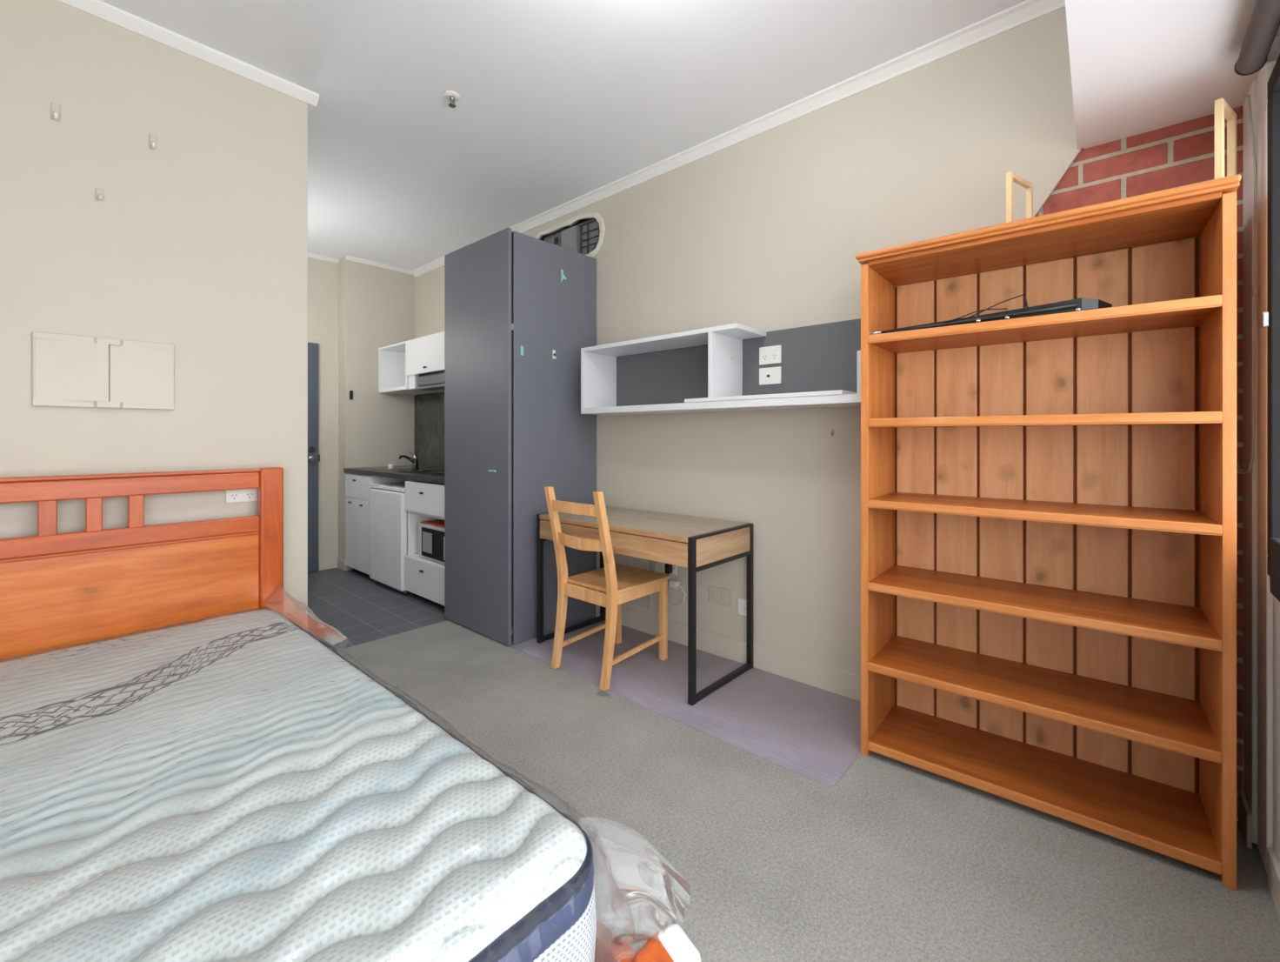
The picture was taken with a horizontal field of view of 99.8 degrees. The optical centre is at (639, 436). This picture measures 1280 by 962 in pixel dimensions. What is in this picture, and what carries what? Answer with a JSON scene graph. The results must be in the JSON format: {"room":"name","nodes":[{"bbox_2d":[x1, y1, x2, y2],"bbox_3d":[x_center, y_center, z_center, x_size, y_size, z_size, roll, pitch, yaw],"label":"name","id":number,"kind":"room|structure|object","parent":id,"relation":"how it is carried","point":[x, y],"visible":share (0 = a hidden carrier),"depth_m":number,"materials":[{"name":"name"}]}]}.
{"room":"studio apartment","nodes":[
{"label":"studio apartment","id":0,"kind":"room"},
{"bbox_2d":[0,0,307,605],"bbox_3d":[-3.377,-0.210,2.507,2.640,2.820,2.465,0,0,42],"label":"wall","id":1,"kind":"structure","parent":0,"point":[196,243],"depth_m":2.14,"materials":[{"name":"paint"}]},
{"bbox_2d":[51,102,59,121],"bbox_3d":[-2.099,-1.169,1.937,0.029,0.064,0.022,0,0,42],"label":"wall hook","id":2,"kind":"object","parent":1,"relation":"attached to","point":[55,108],"visible":1,"depth_m":1.94,"materials":[{"name":"beige plastic"}]},
{"bbox_2d":[95,187,104,199],"bbox_3d":[-2.024,-0.910,2.022,0.028,0.044,0.022,0,0,42],"label":"wall hook","id":3,"kind":"object","parent":1,"relation":"attached to","point":[99,193],"visible":1,"depth_m":2.02,"materials":[{"name":"beige plastic"}]},
{"bbox_2d":[32,331,174,409],"bbox_3d":[-2.010,-0.240,2.039,0.027,0.264,0.384,0,0,42],"label":"wall panel","id":4,"kind":"object","parent":1,"relation":"attached to","point":[69,370],"visible":1,"depth_m":2.01,"materials":[{"name":"beige plastic"}]},
{"bbox_2d":[149,133,156,149],"bbox_3d":[-1.925,-1.170,2.133,0.029,0.064,0.022,0,0,42],"label":"wall hook","id":5,"kind":"object","parent":1,"relation":"attached to","point":[152,136],"visible":1,"depth_m":2.14,"materials":[{"name":"beige plastic"}]},
{"bbox_2d":[56,0,319,106],"bbox_3d":[-2.364,-1.598,1.631,0.040,0.044,2.500,0,0,42],"label":"trim","id":6,"kind":"structure","parent":1,"relation":"attached to","point":[99,9],"depth_m":2.21,"materials":[{"name":"paint"}]},
{"bbox_2d":[225,488,257,503],"bbox_3d":[-1.738,0.250,2.355,0.012,0.072,0.115,0,0,42],"label":"power outlet","id":7,"kind":"object","parent":1,"relation":"attached to","point":[245,495],"visible":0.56,"depth_m":2.35,"materials":[{"name":"white plastic"}]},
{"bbox_2d":[307,103,314,114],"bbox_3d":[-2.491,-1.599,3.392,2.490,0.042,0.035,0,0,42],"label":"trim","id":8,"kind":"structure","parent":1,"relation":"attached to","point":[310,108],"depth_m":2.59,"materials":[{"name":"paint"}]},
{"bbox_2d":[307,257,338,560],"bbox_3d":[-3.160,-0.160,4.627,0.150,2.920,0.995,0,0,42],"label":"wall","id":9,"kind":"structure","parent":0,"point":[323,276],"depth_m":4.88,"materials":[{"name":"paint"}]},
{"bbox_2d":[307,342,319,572],"bbox_3d":[-3.125,0.177,4.489,0.087,2.045,0.834,0,0,42],"label":"door","id":10,"kind":"structure","parent":9,"relation":"in","point":[313,456],"depth_m":4.77,"materials":[{"name":"grey paint"}]},
{"bbox_2d":[307,252,339,263],"bbox_3d":[-3.092,-1.604,4.568,0.030,0.032,0.995,0,0,42],"label":"trim","id":11,"kind":"structure","parent":9,"relation":"attached to","point":[310,255],"depth_m":4.84,"materials":[{"name":"paint"}]},
{"bbox_2d":[318,557,337,570],"bbox_3d":[-2.822,1.155,4.886,0.012,0.090,0.160,0,0,42],"label":"baseboard","id":12,"kind":"structure","parent":9,"relation":"attached to","point":[332,563],"depth_m":4.87,"materials":[{"name":"paint"}]},
{"bbox_2d":[308,338,379,344],"bbox_3d":[-2.938,-0.869,4.625,0.185,0.006,1.285,0,0,42],"label":"trim","id":13,"kind":"structure","parent":9,"relation":"attached to","point":[309,338],"depth_m":4.88,"materials":[{"name":"paint"}]},
{"bbox_2d":[338,256,414,570],"bbox_3d":[-2.550,-0.160,5.179,0.330,2.920,0.640,0,0,42],"label":"wall","id":14,"kind":"structure","parent":0,"point":[376,304],"depth_m":4.97,"materials":[{"name":"paint"}]},
{"bbox_2d":[337,557,346,570],"bbox_3d":[-2.706,1.155,4.882,0.190,0.090,0.012,0,0,42],"label":"baseboard","id":15,"kind":"structure","parent":14,"relation":"attached to","point":[341,563],"depth_m":4.86,"materials":[{"name":"paint"}]},
{"bbox_2d":[349,390,353,399],"bbox_3d":[-2.603,-0.375,4.861,0.012,0.080,0.027,0,0,42],"label":"wall holder","id":16,"kind":"object","parent":14,"relation":"attached to","point":[350,391],"visible":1,"depth_m":4.86,"materials":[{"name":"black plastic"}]},
{"bbox_2d":[345,254,413,274],"bbox_3d":[-2.415,-1.604,5.059,0.030,0.032,0.640,0,0,42],"label":"trim","id":17,"kind":"structure","parent":14,"relation":"attached to","point":[348,257],"depth_m":5.02,"materials":[{"name":"paint"}]},
{"bbox_2d":[100,0,1026,270],"bbox_3d":[-1.712,-1.670,2.222,5.510,0.100,4.250,0,0,42],"label":"ceiling","id":18,"kind":"structure","parent":0,"point":[560,102],"depth_m":2.45,"materials":[{"name":"paint"}]},
{"bbox_2d":[443,90,459,107],"bbox_3d":[-0.893,-1.596,2.562,0.076,0.048,0.076,0,0,42],"label":"sprinkler head","id":19,"kind":"object","parent":18,"relation":"attached to","point":[450,95],"visible":1,"depth_m":2.55},
{"bbox_2d":[414,6,1083,674],"bbox_3d":[-0.353,-0.160,3.823,5.416,2.920,0.250,0,0,42],"label":"wall","id":20,"kind":"structure","parent":0,"point":[764,231],"depth_m":2.66,"materials":[{"name":"paint"}]},
{"bbox_2d":[379,340,442,394],"bbox_3d":[-2.119,-0.620,4.990,0.560,0.420,0.350,0,0,42],"label":"upper cabinet","id":21,"kind":"object","parent":20,"relation":"attached to","point":[393,377],"visible":0.53,"depth_m":5.08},
{"bbox_2d":[406,331,444,391],"bbox_3d":[-1.667,-0.620,4.583,0.649,0.420,0.360,0,0,42],"label":"upper cabinet","id":22,"kind":"object","parent":20,"relation":"attached to","point":[425,354],"visible":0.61,"depth_m":4.46,"materials":[{"name":"white laminate"}]},
{"bbox_2d":[413,391,444,467],"bbox_3d":[-1.528,-0.065,4.693,1.838,0.694,0.010,0,0,42],"label":"backsplash","id":23,"kind":"structure","parent":20,"relation":"attached to","point":[429,408],"depth_m":5.09,"materials":[{"name":"stone"}]},
{"bbox_2d":[415,370,444,390],"bbox_3d":[-1.627,-0.468,4.554,0.511,0.135,0.310,0,0,42],"label":"range hood","id":24,"kind":"object","parent":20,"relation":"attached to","point":[430,381],"visible":0.45,"depth_m":4.47,"materials":[{"name":"metal"}]},
{"bbox_2d":[534,212,605,257],"bbox_3d":[-0.529,-1.359,3.816,0.812,0.340,0.019,0,0,42],"label":"trim","id":25,"kind":"structure","parent":20,"relation":"attached to","point":[570,222],"depth_m":3.66,"materials":[{"name":"paint"}]},
{"bbox_2d":[540,218,599,254],"bbox_3d":[-0.464,-1.353,3.839,0.649,0.286,0.134,0,0,42],"label":"air duct","id":26,"kind":"object","parent":20,"relation":"attached to","point":[583,238],"visible":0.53,"depth_m":3.77,"materials":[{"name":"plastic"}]},
{"bbox_2d":[580,219,599,253],"bbox_3d":[-0.341,-1.355,3.690,0.190,0.230,0.014,0,0,42],"label":"grille","id":27,"kind":"object","parent":26,"relation":"attached to","point":[589,230],"depth_m":3.70,"materials":[{"name":"grey metal"}]},
{"bbox_2d":[634,593,651,607],"bbox_3d":[0.019,1.000,3.320,0.130,0.085,0.009,0,0,42],"label":"wall plate","id":28,"kind":"object","parent":20,"relation":"attached to","point":[645,601],"visible":0.7,"depth_m":3.31,"materials":[{"name":"beige plastic"}]},
{"bbox_2d":[648,560,654,571],"bbox_3d":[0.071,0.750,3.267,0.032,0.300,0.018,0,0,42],"label":"power outlet","id":29,"kind":"object","parent":20,"relation":"attached to","point":[651,563],"visible":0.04,"depth_m":3.26,"materials":[{"name":"white plastic"}]},
{"bbox_2d":[661,562,677,574],"bbox_3d":[0.171,0.770,3.183,0.115,0.075,0.012,0,0,42],"label":"power outlet","id":30,"kind":"object","parent":20,"relation":"attached to","point":[674,567],"visible":0.38,"depth_m":3.16,"materials":[{"name":"white plastic"}]},
{"bbox_2d":[665,563,672,574],"bbox_3d":[0.166,0.698,3.116,0.028,0.235,0.040,0,0,42],"label":"power adaptor","id":31,"kind":"object","parent":30,"relation":"attached to","point":[668,567],"visible":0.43,"depth_m":3.10,"materials":[{"name":"black plastic"}]},
{"bbox_2d":[667,580,685,606],"bbox_3d":[0.190,0.916,3.151,0.205,0.153,0.035,0,0,42],"label":"cable","id":32,"kind":"object","parent":20,"relation":"attached to","point":[672,583],"visible":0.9,"depth_m":3.12,"materials":[{"name":"white plastic"}]},
{"bbox_2d":[709,585,733,606],"bbox_3d":[0.441,0.870,2.944,0.150,0.085,0.012,0,0,42],"label":"outlet","id":33,"kind":"object","parent":20,"relation":"attached to","point":[722,596],"visible":1,"depth_m":2.94,"materials":[{"name":"beige plastic"}]},
{"bbox_2d":[595,604,860,700],"bbox_3d":[0.548,1.143,2.847,2.240,0.115,0.014,0,0,42],"label":"baseboard","id":34,"kind":"structure","parent":20,"relation":"attached to","point":[846,683],"depth_m":2.77,"materials":[{"name":"paint"}]},
{"bbox_2d":[411,0,1065,277],"bbox_3d":[-0.336,-1.594,3.608,5.066,0.052,0.050,0,0,42],"label":"trim","id":35,"kind":"structure","parent":20,"relation":"attached to","point":[1023,12],"depth_m":2.54,"materials":[{"name":"paint"}]},
{"bbox_2d":[616,318,860,406],"bbox_3d":[0.487,-0.345,2.902,1.725,0.380,0.012,0,0,42],"label":"board","id":36,"kind":"object","parent":20,"relation":"attached to","point":[823,356],"visible":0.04,"depth_m":2.77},
{"bbox_2d":[580,323,860,415],"bbox_3d":[0.369,-0.336,2.805,1.692,0.398,0.291,0,0,42],"label":"wall shelf","id":37,"kind":"object","parent":36,"relation":"attached to","point":[598,363],"visible":0.86,"depth_m":2.76,"materials":[{"name":"white laminate"}]},
{"bbox_2d":[759,345,781,365],"bbox_3d":[0.659,-0.413,2.734,0.122,0.090,0.012,0,0,42],"label":"power outlet","id":38,"kind":"object","parent":36,"relation":"attached to","point":[769,355],"visible":1,"depth_m":2.73,"materials":[{"name":"white plastic"}]},
{"bbox_2d":[759,366,781,385],"bbox_3d":[0.660,-0.308,2.734,0.122,0.086,0.010,0,0,42],"label":"outlet","id":39,"kind":"object","parent":36,"relation":"attached to","point":[770,375],"visible":1,"depth_m":2.73,"materials":[{"name":"white plastic"}]},
{"bbox_2d":[737,598,746,615],"bbox_3d":[0.553,0.902,2.844,0.085,0.085,0.012,0,0,42],"label":"power outlet","id":40,"kind":"object","parent":20,"relation":"attached to","point":[742,603],"visible":0.62,"depth_m":2.85,"materials":[{"name":"white plastic"}]},
{"bbox_2d":[307,567,1279,961],"bbox_3d":[-1.612,1.250,2.100,5.820,0.100,4.200,0,0,42],"label":"floor","id":41,"kind":"structure","parent":0,"point":[895,860],"depth_m":1.58,"materials":[{"name":"grey carpet"}]},
{"bbox_2d":[0,466,700,961],"bbox_3d":[-1.300,0.668,1.084,2.287,1.064,1.716,0,0,42],"label":"frame","id":42,"kind":"object","parent":41,"relation":"on","point":[95,583],"visible":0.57,"depth_m":2.01,"materials":[{"name":"brown wood"}]},
{"bbox_2d":[0,609,596,961],"bbox_3d":[-1.326,0.857,1.097,2.084,0.304,1.554,0,0,42],"label":"mattress","id":43,"kind":"object","parent":42,"relation":"on","point":[348,863],"visible":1,"depth_m":1.00,"materials":[{"name":"white fabric"}]},
{"bbox_2d":[0,585,690,961],"bbox_3d":[-1.248,0.827,1.103,2.221,0.354,1.730,0,0,42],"label":"plastic wrap","id":44,"kind":"object","parent":43,"relation":"on","point":[281,602],"visible":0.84,"depth_m":1.23,"materials":[{"name":"clear plastic"}]},
{"bbox_2d":[345,473,407,576],"bbox_3d":[-2.225,0.761,4.877,0.547,0.878,0.650,0,0,42],"label":"base cabinet","id":45,"kind":"object","parent":41,"relation":"on","point":[357,486],"visible":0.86,"depth_m":4.63,"materials":[{"name":"white laminate"}]},
{"bbox_2d":[369,481,407,594],"bbox_3d":[-1.812,0.794,4.454,0.581,0.812,0.585,0,0,42],"label":"fridge","id":46,"kind":"object","parent":41,"relation":"on","point":[388,513],"visible":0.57,"depth_m":4.20,"materials":[{"name":"metal"}]},
{"bbox_2d":[405,480,444,607],"bbox_3d":[-1.302,0.761,4.056,0.673,0.878,0.652,0,0,42],"label":"base cabinet","id":47,"kind":"object","parent":41,"relation":"on","point":[424,501],"visible":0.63,"depth_m":3.87,"materials":[{"name":"white laminate"}]},
{"bbox_2d":[343,465,444,483],"bbox_3d":[-1.738,0.301,4.446,1.853,0.038,0.655,0,0,42],"label":"countertop","id":48,"kind":"structure","parent":47,"relation":"on","point":[363,470],"depth_m":4.21,"materials":[{"name":"laminate"}]},
{"bbox_2d":[366,465,432,469],"bbox_3d":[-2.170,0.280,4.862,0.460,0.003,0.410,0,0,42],"label":"sink","id":49,"kind":"object","parent":48,"relation":"in","point":[410,466],"visible":0.94,"depth_m":4.86,"materials":[{"name":"metal"}]},
{"bbox_2d":[387,464,393,468],"bbox_3d":[-2.179,0.262,4.716,0.052,0.040,0.052,0,0,42],"label":"pot","id":50,"kind":"object","parent":49,"relation":"on","point":[390,466],"visible":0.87,"depth_m":4.70,"materials":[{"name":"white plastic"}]},
{"bbox_2d":[399,451,419,469],"bbox_3d":[-2.017,0.206,4.710,0.233,0.152,0.059,0,0,30],"label":"tap","id":51,"kind":"object","parent":48,"relation":"on","point":[415,460],"visible":1,"depth_m":4.66,"materials":[{"name":"silver metal"}]},
{"bbox_2d":[398,468,444,475],"bbox_3d":[-1.531,0.274,4.301,0.700,0.016,0.480,0,0,42],"label":"cooktop","id":52,"kind":"object","parent":48,"relation":"in","point":[433,471],"visible":0.44,"depth_m":4.22,"materials":[{"name":"black glass"}]},
{"bbox_2d":[418,522,444,564],"bbox_3d":[-1.337,0.761,3.932,0.500,0.253,0.395,0,0,42],"label":"microwave","id":53,"kind":"object","parent":47,"relation":"in","point":[430,537],"visible":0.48,"depth_m":3.82,"materials":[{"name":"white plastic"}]},
{"bbox_2d":[420,519,444,527],"bbox_3d":[-1.342,0.628,3.918,0.470,0.009,0.302,0,0,42],"label":"folded cloth","id":54,"kind":"object","parent":53,"relation":"on","point":[439,523],"visible":0.26,"depth_m":3.93,"materials":[{"name":"red fabric"}]},
{"bbox_2d":[444,226,596,646],"bbox_3d":[-0.788,0.004,3.564,0.716,2.392,0.706,0,0,42],"label":"wardrobe","id":55,"kind":"object","parent":41,"relation":"on","point":[516,428],"visible":0.99,"depth_m":3.27,"materials":[{"name":"grey laminate"}]},
{"bbox_2d":[520,346,523,355],"bbox_3d":[-0.687,-0.500,3.140,0.006,0.056,0.020,0,0,42],"label":"wall hook","id":56,"kind":"object","parent":55,"relation":"attached to","point":[522,347],"visible":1,"depth_m":3.14,"materials":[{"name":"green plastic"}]},
{"bbox_2d":[553,349,556,359],"bbox_3d":[-0.522,-0.504,3.312,0.026,0.057,0.020,0,0,42],"label":"wall hook","id":57,"kind":"object","parent":55,"relation":"attached to","point":[554,350],"visible":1,"depth_m":3.31,"materials":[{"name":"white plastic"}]},
{"bbox_2d":[560,269,566,282],"bbox_3d":[-0.479,-1.002,3.371,0.012,0.083,0.037,0,0,42],"label":"wall hook","id":58,"kind":"object","parent":55,"relation":"attached to","point":[563,276],"visible":1,"depth_m":3.36,"materials":[{"name":"green plastic"}]},
{"bbox_2d":[512,616,860,786],"bbox_3d":[0.181,1.198,2.705,1.862,0.003,0.682,0,0,42],"label":"floor mat","id":59,"kind":"object","parent":41,"relation":"on","point":[813,732],"visible":0.86,"depth_m":2.44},
{"bbox_2d":[544,486,671,691],"bbox_3d":[-0.162,0.727,2.838,0.404,0.938,0.550,0,0,42],"label":"dining chair","id":60,"kind":"object","parent":59,"relation":"on","point":[622,583],"visible":1,"depth_m":2.76,"materials":[{"name":"brown wood"}]},
{"bbox_2d":[536,505,753,705],"bbox_3d":[-0.006,0.823,2.964,1.115,0.746,0.536,0,0,42],"label":"desk","id":61,"kind":"object","parent":59,"relation":"on","point":[696,543],"visible":0.8,"depth_m":2.69,"materials":[{"name":"brown wood"}]},
{"bbox_2d":[854,174,1241,890],"bbox_3d":[1.317,0.257,1.874,0.984,1.887,0.407,0,0,39],"label":"bookcase","id":62,"kind":"object","parent":41,"relation":"on","point":[1049,502],"visible":1,"depth_m":1.85,"materials":[{"name":"brown wood"}]},
{"bbox_2d":[870,293,1112,334],"bbox_3d":[1.175,-0.430,1.870,0.697,0.100,0.162,0,0,36],"label":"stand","id":63,"kind":"object","parent":62,"relation":"on","point":[1082,303],"visible":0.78,"depth_m":1.75,"materials":[{"name":"black metal"}]},
{"bbox_2d":[1006,171,1033,222],"bbox_3d":[1.346,-0.801,1.911,0.171,0.228,0.017,0,0,-33],"label":"wooden frame","id":64,"kind":"object","parent":62,"relation":"on","point":[1011,176],"visible":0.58,"depth_m":1.87,"materials":[{"name":"brown wood"}]},
{"bbox_2d":[1213,97,1236,191],"bbox_3d":[1.649,-0.807,1.518,0.146,0.240,0.017,0,0,-32],"label":"wooden frame","id":65,"kind":"object","parent":62,"relation":"on","point":[1222,110],"visible":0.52,"depth_m":1.49,"materials":[{"name":"brown wood"}]},
{"bbox_2d":[999,106,1242,820],"bbox_3d":[1.681,-0.160,1.961,1.110,2.920,0.136,0,0,42],"label":"brick wall","id":66,"kind":"structure","parent":0,"point":[1182,154],"depth_m":1.78,"materials":[{"name":"red brick"}]},
{"bbox_2d":[1242,34,1279,873],"bbox_3d":[0.603,0.133,0.076,0.220,2.335,4.114,0,0,42],"label":"wall window","id":67,"kind":"structure","parent":66,"relation":"in","point":[1276,603],"depth_m":1.53,"materials":[{"name":"paint"}]},
{"bbox_2d":[1238,789,1252,848],"bbox_3d":[1.824,1.150,1.625,0.010,0.100,0.148,0,0,42],"label":"baseboard","id":68,"kind":"structure","parent":67,"relation":"attached to","point":[1244,814],"depth_m":1.60,"materials":[{"name":"paint"}]},
{"bbox_2d":[1236,94,1258,473],"bbox_3d":[1.764,-0.420,1.565,0.026,1.060,0.200,0,0,42],"label":"blind cord","id":69,"kind":"object","parent":67,"relation":"hanging from","point":[1255,290],"visible":0.99,"depth_m":1.51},
{"bbox_2d":[1233,0,1279,75],"bbox_3d":[0.465,-0.995,0.116,0.079,0.079,3.490,0,0,42],"label":"roller blind","id":70,"kind":"object","parent":67,"relation":"attached to","point":[1260,47],"visible":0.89,"depth_m":1.31,"materials":[{"name":"fabric"}]},
{"bbox_2d":[1261,53,1279,601],"bbox_3d":[0.490,0.095,0.066,0.095,2.090,3.650,0,0,42],"label":"window","id":71,"kind":"structure","parent":67,"relation":"attached to","point":[1270,318],"depth_m":1.41,"materials":[{"name":"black glass"}]},
{"bbox_2d":[1266,846,1279,919],"bbox_3d":[1.296,1.150,1.002,0.012,0.100,1.180,0,0,42],"label":"baseboard","id":72,"kind":"structure","parent":67,"relation":"attached to","point":[1273,866],"depth_m":1.39,"materials":[{"name":"paint"}]},
{"bbox_2d":[1065,0,1279,149],"bbox_3d":[0.496,-1.377,0.262,0.625,0.685,4.250,0,0,42],"label":"ceiling","id":73,"kind":"structure","parent":0,"point":[1137,67],"depth_m":1.49,"materials":[{"name":"paint"}]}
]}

